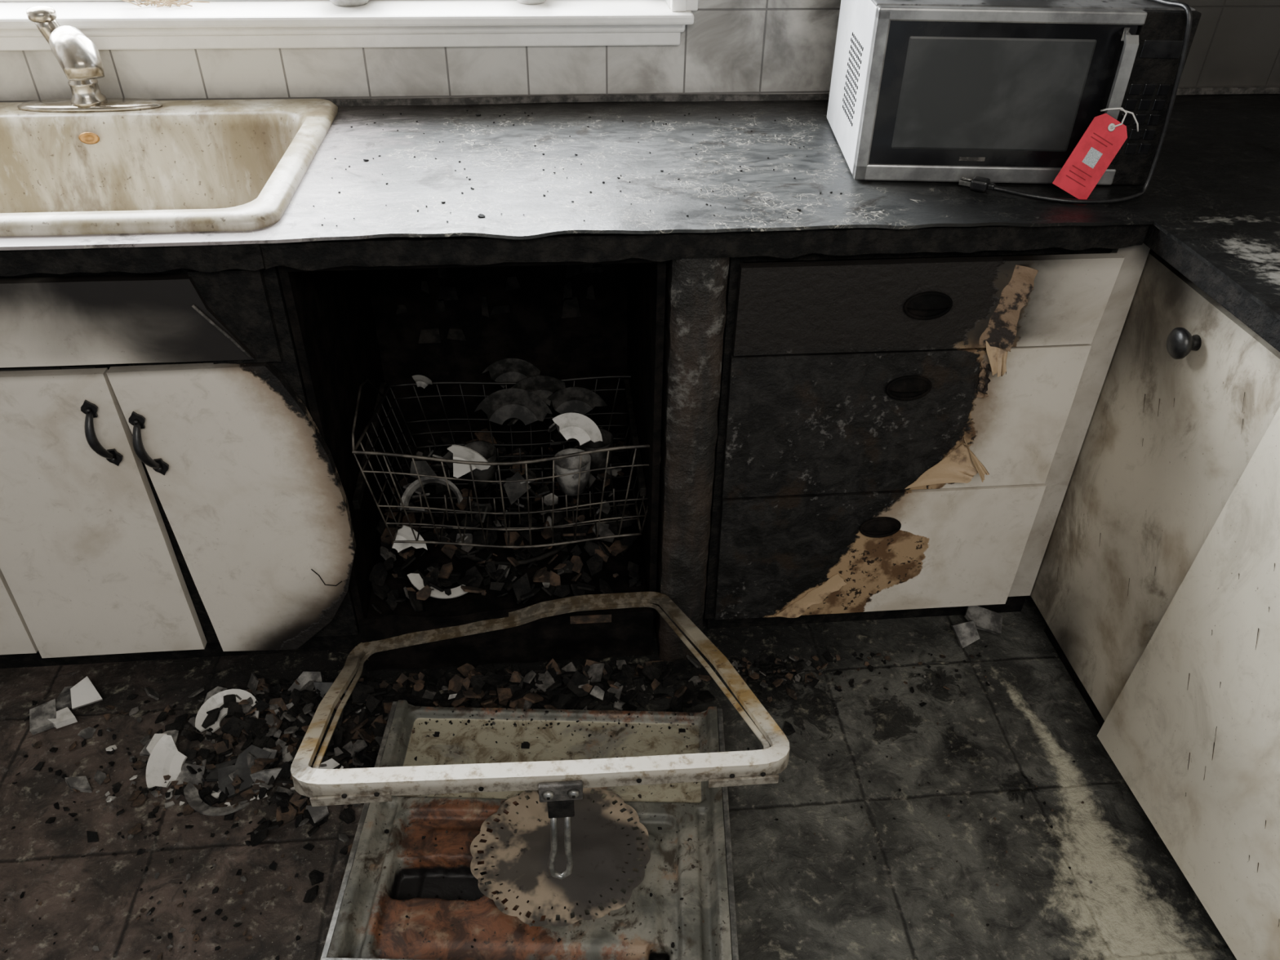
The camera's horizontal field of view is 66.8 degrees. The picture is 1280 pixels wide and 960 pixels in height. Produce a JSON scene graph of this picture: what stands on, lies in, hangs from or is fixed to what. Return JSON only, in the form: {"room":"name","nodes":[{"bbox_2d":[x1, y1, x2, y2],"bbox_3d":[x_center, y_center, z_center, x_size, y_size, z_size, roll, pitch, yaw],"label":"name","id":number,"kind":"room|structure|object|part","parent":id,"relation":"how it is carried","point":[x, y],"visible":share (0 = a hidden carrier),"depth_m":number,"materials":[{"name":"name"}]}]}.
{"room":"fire-damaged room","nodes":[
{"label":"fire-damaged room","id":0,"kind":"room"},
{"bbox_2d":[0,595,1235,959],"bbox_3d":[-0.199,0.962,1.137,3.500,0.001,3.400,-2,37,-5],"label":"floor","id":1,"kind":"structure","parent":0,"point":[1139,904],"depth_m":1.64,"materials":[{"name":"tile"}]},
{"bbox_2d":[29,675,102,735],"bbox_3d":[-1.043,0.431,1.782,0.122,0.058,0.133,-2,37,-5],"label":"plate","id":2,"kind":"object","parent":1,"relation":"on","point":[56,713],"depth_m":1.80,"materials":[{"name":"ceramic"}]},
{"bbox_2d":[1,673,356,959],"bbox_3d":[-0.853,0.613,1.550,0.698,0.068,0.790,-2,37,-5],"label":"debris","id":3,"kind":"object","parent":1,"relation":"on","point":[273,731],"visible":0.85,"depth_m":1.74,"materials":[{"name":"brown wood"}]},
{"bbox_2d":[0,266,361,668],"bbox_3d":[-1.135,-0.097,1.812,1.233,0.865,0.633,-2,37,-5],"label":"base cabinet","id":4,"kind":"object","parent":1,"relation":"on","point":[193,509],"visible":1,"depth_m":1.58,"materials":[{"name":"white wood"}]},
{"bbox_3d":[-1.250,0.086,1.604,0.317,0.582,0.020,-2,37,-5],"label":"door","id":5,"kind":"part","parent":4,"relation":"part of","materials":[{"name":"white wood"}]},
{"bbox_3d":[-0.834,-0.064,1.498,0.034,0.123,0.031,-2,37,-5],"label":"handle","id":6,"kind":"part","parent":4,"relation":"part of","materials":[{"name":"black metal"}]},
{"bbox_3d":[-0.953,0.079,1.627,0.290,0.592,0.020,-2,37,-5],"label":"door","id":7,"kind":"part","parent":4,"relation":"part of","materials":[{"name":"white wood"}]},
{"bbox_3d":[-1.002,-0.222,1.399,0.844,0.133,0.020,-2,37,-5],"label":"false drawer","id":8,"kind":"part","parent":4,"relation":"part of","materials":[{"name":"white wood"}]},
{"bbox_3d":[-0.768,-0.048,1.512,0.036,0.121,0.031,-2,37,-5],"label":"handle","id":9,"kind":"part","parent":4,"relation":"part of","materials":[{"name":"black metal"}]},
{"bbox_3d":[-0.650,0.069,1.649,0.306,0.600,0.029,-2,37,-5],"label":"door","id":10,"kind":"part","parent":4,"relation":"part of","materials":[{"name":"white wood"}]},
{"bbox_2d":[139,729,281,816],"bbox_3d":[-0.738,0.518,1.672,0.249,0.058,0.184,-2,37,-5],"label":"plate","id":11,"kind":"object","parent":1,"relation":"on","point":[164,754],"depth_m":1.69,"materials":[{"name":"ceramic"}]},
{"bbox_2d":[195,688,257,733],"bbox_3d":[-0.750,0.440,1.776,0.099,0.058,0.099,-2,37,-5],"label":"plate","id":12,"kind":"object","parent":1,"relation":"on","point":[216,700],"depth_m":1.80,"materials":[{"name":"ceramic"}]},
{"bbox_2d":[287,671,333,697],"bbox_3d":[-0.614,0.404,1.827,0.080,0.058,0.067,-2,37,-5],"label":"plate","id":13,"kind":"object","parent":1,"relation":"on","point":[305,677],"depth_m":1.85,"materials":[{"name":"ceramic"}]},
{"bbox_2d":[277,257,789,959],"bbox_3d":[-0.191,0.111,1.565,0.712,0.874,1.444,-2,37,-5],"label":"dishwasher","id":14,"kind":"object","parent":1,"relation":"on","point":[491,433],"visible":0.86,"depth_m":1.82,"materials":[{"name":"black metal"}]},
{"bbox_2d":[277,257,666,671],"bbox_3d":[-0.271,-0.153,1.882,0.566,0.832,0.608,-2,37,-5],"label":"tub","id":15,"kind":"object","parent":14,"relation":"in","point":[491,433],"depth_m":1.96,"materials":[{"name":"black metal"}]},
{"bbox_3d":[-0.154,0.630,1.500,0.592,0.090,0.660,1,37,0],"label":"fallen door panel","id":16,"kind":"part","parent":14,"relation":"part of","materials":[{"name":"metal"}]},
{"bbox_3d":[-0.172,0.343,1.552,0.698,0.341,0.589,-2,37,-5],"label":"collapsed frame","id":17,"kind":"part","parent":14,"relation":"part of","materials":[{"name":"white plastic"}]},
{"bbox_2d":[470,786,650,926],"bbox_3d":[-0.124,0.573,1.510,0.279,0.010,0.250,-2,37,-5],"label":"filter","id":18,"kind":"object","parent":14,"relation":"on","point":[521,852],"visible":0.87,"depth_m":1.50,"materials":[{"name":"grey metal"}]},
{"bbox_2d":[653,257,729,662],"bbox_3d":[0.077,-0.047,1.770,0.088,0.865,0.217,-2,37,-5],"label":"panel","id":19,"kind":"object","parent":1,"relation":"on","point":[695,308],"visible":0.78,"depth_m":1.62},
{"bbox_2d":[731,644,1093,927],"bbox_3d":[0.497,0.571,1.664,0.601,0.025,0.760,-2,37,-5],"label":"debris","id":20,"kind":"object","parent":1,"relation":"on","point":[811,679],"visible":0.95,"depth_m":1.91,"materials":[{"name":"brown wood"}]},
{"bbox_2d":[703,243,1150,629],"bbox_3d":[0.455,-0.166,1.937,0.694,0.865,0.636,-2,37,-5],"label":"base cabinet","id":21,"kind":"object","parent":1,"relation":"on","point":[897,438],"visible":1,"depth_m":1.65,"materials":[{"name":"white wood"}]},
{"bbox_2d":[0,93,1279,351],"bbox_3d":[-0.205,0.129,0.764,3.500,0.058,2.800,-2,37,-5],"label":"countertop","id":22,"kind":"structure","parent":21,"relation":"on","point":[1209,207],"depth_m":1.47,"materials":[{"name":"laminate"}]},
{"bbox_2d":[17,5,162,112],"bbox_3d":[-0.997,-0.729,1.687,0.231,0.170,0.158,12,38,15],"label":"kitchen faucet","id":23,"kind":"object","parent":22,"relation":"on","point":[79,58],"visible":1,"depth_m":1.65,"materials":[{"name":"silver metal"}]},
{"bbox_2d":[0,98,337,235],"bbox_3d":[-0.970,-0.440,1.619,0.866,0.213,0.600,-2,37,-5],"label":"sink","id":24,"kind":"object","parent":22,"relation":"in","point":[200,165],"visible":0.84,"depth_m":1.75,"materials":[{"name":"ceramic"}]},
{"bbox_2d":[312,110,842,226],"bbox_3d":[-0.103,-0.537,1.617,0.803,0.007,0.562,-2,37,-5],"label":"debris","id":25,"kind":"object","parent":22,"relation":"on","point":[480,215],"visible":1,"depth_m":1.56,"materials":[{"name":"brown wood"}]},
{"bbox_2d":[826,0,1201,185],"bbox_3d":[0.575,-0.661,1.585,0.464,0.256,0.362,1,37,0],"label":"microwave","id":26,"kind":"object","parent":22,"relation":"on","point":[940,91],"visible":0.96,"depth_m":1.46,"materials":[{"name":"paint"}]},
{"bbox_2d":[1052,107,1138,199],"bbox_3d":[0.686,-0.492,1.468,0.124,0.134,0.035,-16,40,-21],"label":"tag","id":27,"kind":"object","parent":26,"relation":"hanging from","point":[1105,135],"visible":1,"depth_m":1.46,"materials":[{"name":"red paper"}]},
{"bbox_3d":[0.702,-0.572,1.444,0.019,0.180,0.035,-2,37,-5],"label":"handle","id":28,"kind":"part","parent":26,"relation":"part of","materials":[{"name":"metal"}]},
{"bbox_2d":[958,0,1192,204],"bbox_3d":[0.687,-0.586,1.478,0.230,0.267,0.302,29,45,33],"label":"power cord","id":29,"kind":"object","parent":22,"relation":"on","point":[977,183],"visible":1,"depth_m":1.48,"materials":[{"name":"black rubber"}]},
{"bbox_3d":[0.438,0.137,1.829,0.591,0.294,0.020,-2,37,-5],"label":"drawer","id":30,"kind":"part","parent":21,"relation":"part of","materials":[{"name":"white wood"}]},
{"bbox_3d":[0.440,0.089,1.771,0.078,0.048,0.015,-2,37,-5],"label":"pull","id":31,"kind":"part","parent":21,"relation":"part of","materials":[{"name":"black metal"}]},
{"bbox_3d":[0.440,-0.099,1.654,0.595,0.280,0.021,-2,37,-5],"label":"drawer","id":32,"kind":"part","parent":21,"relation":"part of","materials":[{"name":"black wood"}]},
{"bbox_3d":[0.443,-0.148,1.594,0.078,0.048,0.015,-2,37,-5],"label":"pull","id":33,"kind":"part","parent":21,"relation":"part of","materials":[{"name":"black metal"}]},
{"bbox_3d":[0.446,-0.267,1.498,0.078,0.048,0.015,-2,37,-5],"label":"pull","id":34,"kind":"part","parent":21,"relation":"part of","materials":[{"name":"black metal"}]},
{"bbox_3d":[0.444,-0.273,1.516,0.593,0.152,0.025,-2,37,-5],"label":"drawer","id":35,"kind":"part","parent":21,"relation":"part of","materials":[{"name":"black wood"}]},
{"bbox_2d":[951,605,1002,648],"bbox_3d":[0.694,0.299,1.990,0.083,0.050,0.124,26,43,30],"label":"paper scraps","id":36,"kind":"object","parent":1,"relation":"on","point":[966,633],"visible":0.94,"depth_m":2.00,"materials":[{"name":"paper"}]},
{"bbox_2d":[1030,248,1279,959],"bbox_3d":[1.191,0.600,0.927,0.694,0.866,2.250,-2,37,-5],"label":"base cabinet","id":37,"kind":"object","parent":1,"relation":"on","point":[1156,588],"visible":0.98,"depth_m":1.44,"materials":[{"name":"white wood"}]},
{"bbox_3d":[0.815,0.050,1.586,0.019,0.732,0.444,-2,37,-5],"label":"door corner","id":38,"kind":"part","parent":37,"relation":"part of","materials":[{"name":"white wood"}]},
{"bbox_3d":[0.790,-0.199,1.411,0.038,0.046,0.046,-2,37,-5],"label":"knob","id":39,"kind":"part","parent":37,"relation":"part of","materials":[{"name":"black metal"}]},
{"bbox_3d":[0.841,0.312,1.246,0.039,0.735,0.550,-2,37,-5],"label":"door","id":40,"kind":"part","parent":37,"relation":"part of","materials":[{"name":"white wood"}]},
{"bbox_2d":[0,0,1279,371],"bbox_3d":[-0.332,-0.991,1.742,3.500,2.400,0.120,-2,37,-5],"label":"wall","id":41,"kind":"structure","parent":0,"point":[730,46],"depth_m":1.84,"materials":[{"name":"tile"}]},
{"bbox_2d":[0,0,697,50],"bbox_3d":[-0.948,-1.212,1.502,2.115,0.994,0.208,-2,37,-5],"label":"window","id":42,"kind":"structure","parent":41,"relation":"in","point":[110,24],"depth_m":1.76,"materials":[{"name":"white paint"}]},
{"bbox_2d":[121,0,209,7],"bbox_3d":[-0.860,-0.873,1.760,0.160,0.022,0.077,-2,37,-5],"label":"dried plant","id":43,"kind":"object","parent":42,"relation":"on","point":[167,2],"visible":1,"depth_m":1.75,"materials":[{"name":"beige plant"}]},
{"bbox_2d":[329,0,368,6],"bbox_3d":[-0.538,-0.910,1.786,0.132,0.060,0.132,-2,37,-5],"label":"glass dish","id":44,"kind":"object","parent":42,"relation":"on","point":[337,2],"visible":1,"depth_m":1.78,"materials":[{"name":"white glass"}]},
{"bbox_2d":[516,0,546,4],"bbox_3d":[-0.204,-0.923,1.820,0.092,0.050,0.092,-2,37,-5],"label":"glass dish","id":45,"kind":"object","parent":42,"relation":"on","point":[522,2],"visible":1,"depth_m":1.81,"materials":[{"name":"white glass"}]},
{"bbox_2d":[323,86,1279,106],"bbox_3d":[-0.330,-0.726,1.859,3.500,0.015,0.010,-2,37,-5],"label":"trim","id":46,"kind":"structure","parent":41,"relation":"attached to","point":[1266,90],"depth_m":1.88,"materials":[{"name":"grey wood"}]}
]}

